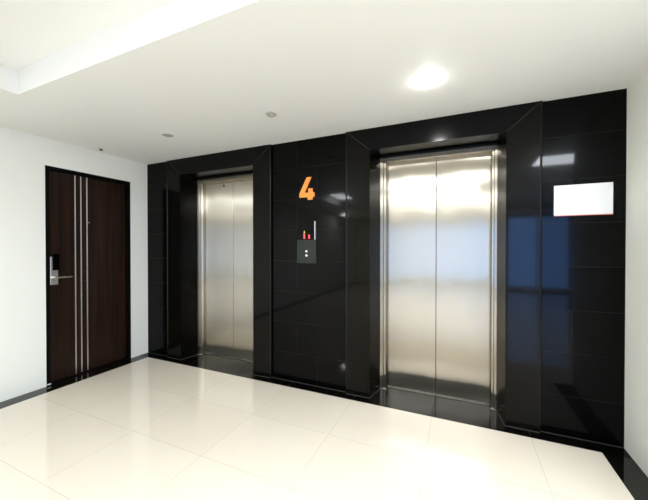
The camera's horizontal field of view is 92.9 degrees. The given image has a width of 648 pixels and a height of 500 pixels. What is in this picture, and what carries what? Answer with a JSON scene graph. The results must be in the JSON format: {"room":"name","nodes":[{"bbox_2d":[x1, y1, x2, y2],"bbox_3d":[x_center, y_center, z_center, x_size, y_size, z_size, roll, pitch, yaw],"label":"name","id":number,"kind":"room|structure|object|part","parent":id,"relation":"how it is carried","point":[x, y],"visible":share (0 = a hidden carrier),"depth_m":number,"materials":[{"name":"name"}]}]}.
{"room":"elevator lobby","nodes":[
{"label":"elevator lobby","id":0,"kind":"room"},
{"bbox_2d":[0,126,147,401],"bbox_3d":[-4.161,0.149,0.171,0.150,2.500,9.350,0,1,24],"label":"wall","id":1,"kind":"structure","parent":0,"point":[24,156],"depth_m":3.00,"materials":[{"name":"white paint"}]},
{"bbox_2d":[45,165,130,385],"bbox_3d":[-2.675,0.259,3.513,0.171,2.225,0.869,0,1,24],"label":"door","id":2,"kind":"structure","parent":1,"relation":"in","point":[88,244],"depth_m":3.45,"materials":[{"name":"black wood"}]},
{"bbox_3d":[-2.790,0.214,3.181,0.018,0.289,0.068,0,1,24],"label":"lock plate","id":3,"kind":"part","parent":2,"relation":"part of","materials":[{"name":"grey metal"}]},
{"bbox_3d":[-2.735,0.281,3.223,0.048,0.032,0.166,0,1,24],"label":"lever handle","id":4,"kind":"part","parent":2,"relation":"part of","materials":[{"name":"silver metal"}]},
{"bbox_2d":[147,162,166,355],"bbox_3d":[-2.098,0.116,4.161,0.402,2.500,0.322,0,1,24],"label":"wall","id":5,"kind":"structure","parent":0,"point":[156,172],"depth_m":4.02,"materials":[{"name":"black tile"}]},
{"bbox_2d":[271,133,345,391],"bbox_3d":[-0.106,0.123,3.282,0.860,2.500,0.322,0,1,24],"label":"wall","id":6,"kind":"structure","parent":0,"point":[309,299],"depth_m":3.12,"materials":[{"name":"black tile"}]},
{"bbox_2d":[297,221,315,262],"bbox_3d":[-0.177,-0.077,3.126,0.214,0.424,0.020,0,1,24],"label":"panel","id":7,"kind":"object","parent":6,"relation":"attached to","point":[306,231],"visible":1,"depth_m":3.12,"materials":[{"name":"black metal"}]},
{"bbox_3d":[-0.176,0.016,3.130,0.214,0.238,0.013,0,1,24],"label":"button plate","id":8,"kind":"part","parent":7,"relation":"part of","materials":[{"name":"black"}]},
{"bbox_2d":[299,177,314,199],"bbox_3d":[-0.174,-0.623,3.128,0.170,0.228,0.006,0,1,24],"label":"number","id":9,"kind":"object","parent":6,"relation":"attached to","point":[310,194],"depth_m":3.12,"materials":[{"name":"orange plastic"}]},
{"bbox_2d":[0,0,647,164],"bbox_3d":[-0.423,-1.238,-1.463,8.400,0.300,9.800,0,1,24],"label":"ceiling","id":10,"kind":"structure","parent":0,"point":[112,76],"depth_m":1.86,"materials":[{"name":"white paint"}]},
{"bbox_2d":[161,133,174,137],"bbox_3d":[-1.530,-1.123,3.017,0.123,0.006,0.123,0,1,24],"label":"recessed light","id":11,"kind":"object","parent":10,"relation":"in","point":[169,135],"visible":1,"depth_m":3.01,"materials":[{"name":"white"}]},
{"bbox_2d":[266,112,276,117],"bbox_3d":[-0.436,-1.109,2.540,0.088,0.024,0.088,0,1,24],"label":"smoke detector","id":12,"kind":"object","parent":10,"relation":"attached to","point":[270,114],"visible":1,"depth_m":2.53,"materials":[{"name":"grey plastic"}]},
{"bbox_2d":[419,76,436,84],"bbox_3d":[0.682,-1.109,2.024,0.109,0.019,0.109,0,1,24],"label":"recessed light","id":13,"kind":"object","parent":10,"relation":"in","point":[425,80],"visible":1,"depth_m":2.01,"materials":[{"name":"white"}]},
{"bbox_2d":[0,353,647,499],"bbox_3d":[-0.439,1.452,-1.478,8.000,0.081,9.320,0,1,24],"label":"floor","id":14,"kind":"structure","parent":0,"point":[148,428],"depth_m":2.17,"materials":[{"name":"beige tile"}]},
{"bbox_2d":[167,144,271,377],"bbox_3d":[-1.208,0.120,3.764,1.565,2.499,0.370,0,1,24],"label":"elevator","id":15,"kind":"object","parent":14,"relation":"on","point":[219,215],"visible":0.99,"depth_m":3.86,"materials":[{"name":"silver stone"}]},
{"bbox_3d":[-1.355,0.239,3.986,0.467,2.242,0.034,0,1,24],"label":"door panel","id":16,"kind":"part","parent":15,"relation":"part of","materials":[{"name":"metal"}]},
{"bbox_3d":[-1.141,1.365,3.896,0.899,0.008,0.044,0,1,24],"label":"sill","id":17,"kind":"part","parent":15,"relation":"part of","materials":[{"name":"silver metal"}]},
{"bbox_3d":[-0.922,0.240,3.798,0.467,2.242,0.030,0,1,24],"label":"door panel","id":18,"kind":"part","parent":15,"relation":"part of","materials":[{"name":"metal"}]},
{"bbox_2d":[346,101,542,432],"bbox_3d":[0.993,0.128,2.793,1.565,2.499,0.370,0,1,24],"label":"elevator","id":19,"kind":"object","parent":14,"relation":"on","point":[444,214],"visible":1,"depth_m":2.83,"materials":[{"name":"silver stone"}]},
{"bbox_3d":[0.848,0.247,3.017,0.467,2.242,0.030,0,1,24],"label":"door panel","id":20,"kind":"part","parent":19,"relation":"part of","materials":[{"name":"metal"}]},
{"bbox_3d":[1.060,1.373,2.924,0.899,0.008,0.044,0,1,24],"label":"sill","id":21,"kind":"part","parent":19,"relation":"part of","materials":[{"name":"silver metal"}]},
{"bbox_3d":[1.279,0.248,2.826,0.467,2.242,0.030,0,1,24],"label":"door panel","id":22,"kind":"part","parent":19,"relation":"part of","materials":[{"name":"metal"}]},
{"bbox_2d":[541,88,626,447],"bbox_3d":[1.930,0.131,2.384,0.498,2.500,0.322,0,1,24],"label":"wall","id":23,"kind":"structure","parent":0,"point":[584,138],"depth_m":2.23,"materials":[{"name":"black tile"}]},
{"bbox_2d":[554,182,612,215],"bbox_3d":[1.868,-0.363,2.226,0.340,0.226,0.012,0,1,24],"label":"sign","id":24,"kind":"object","parent":23,"relation":"attached to","point":[593,198],"visible":1,"depth_m":2.22,"materials":[{"name":"white plastic"}]},
{"bbox_2d":[624,69,647,476],"bbox_3d":[2.014,0.136,1.774,0.150,2.500,1.430,0,1,24],"label":"wall","id":25,"kind":"structure","parent":0,"point":[636,276],"depth_m":2.00,"materials":[{"name":"white paint"}]}
]}

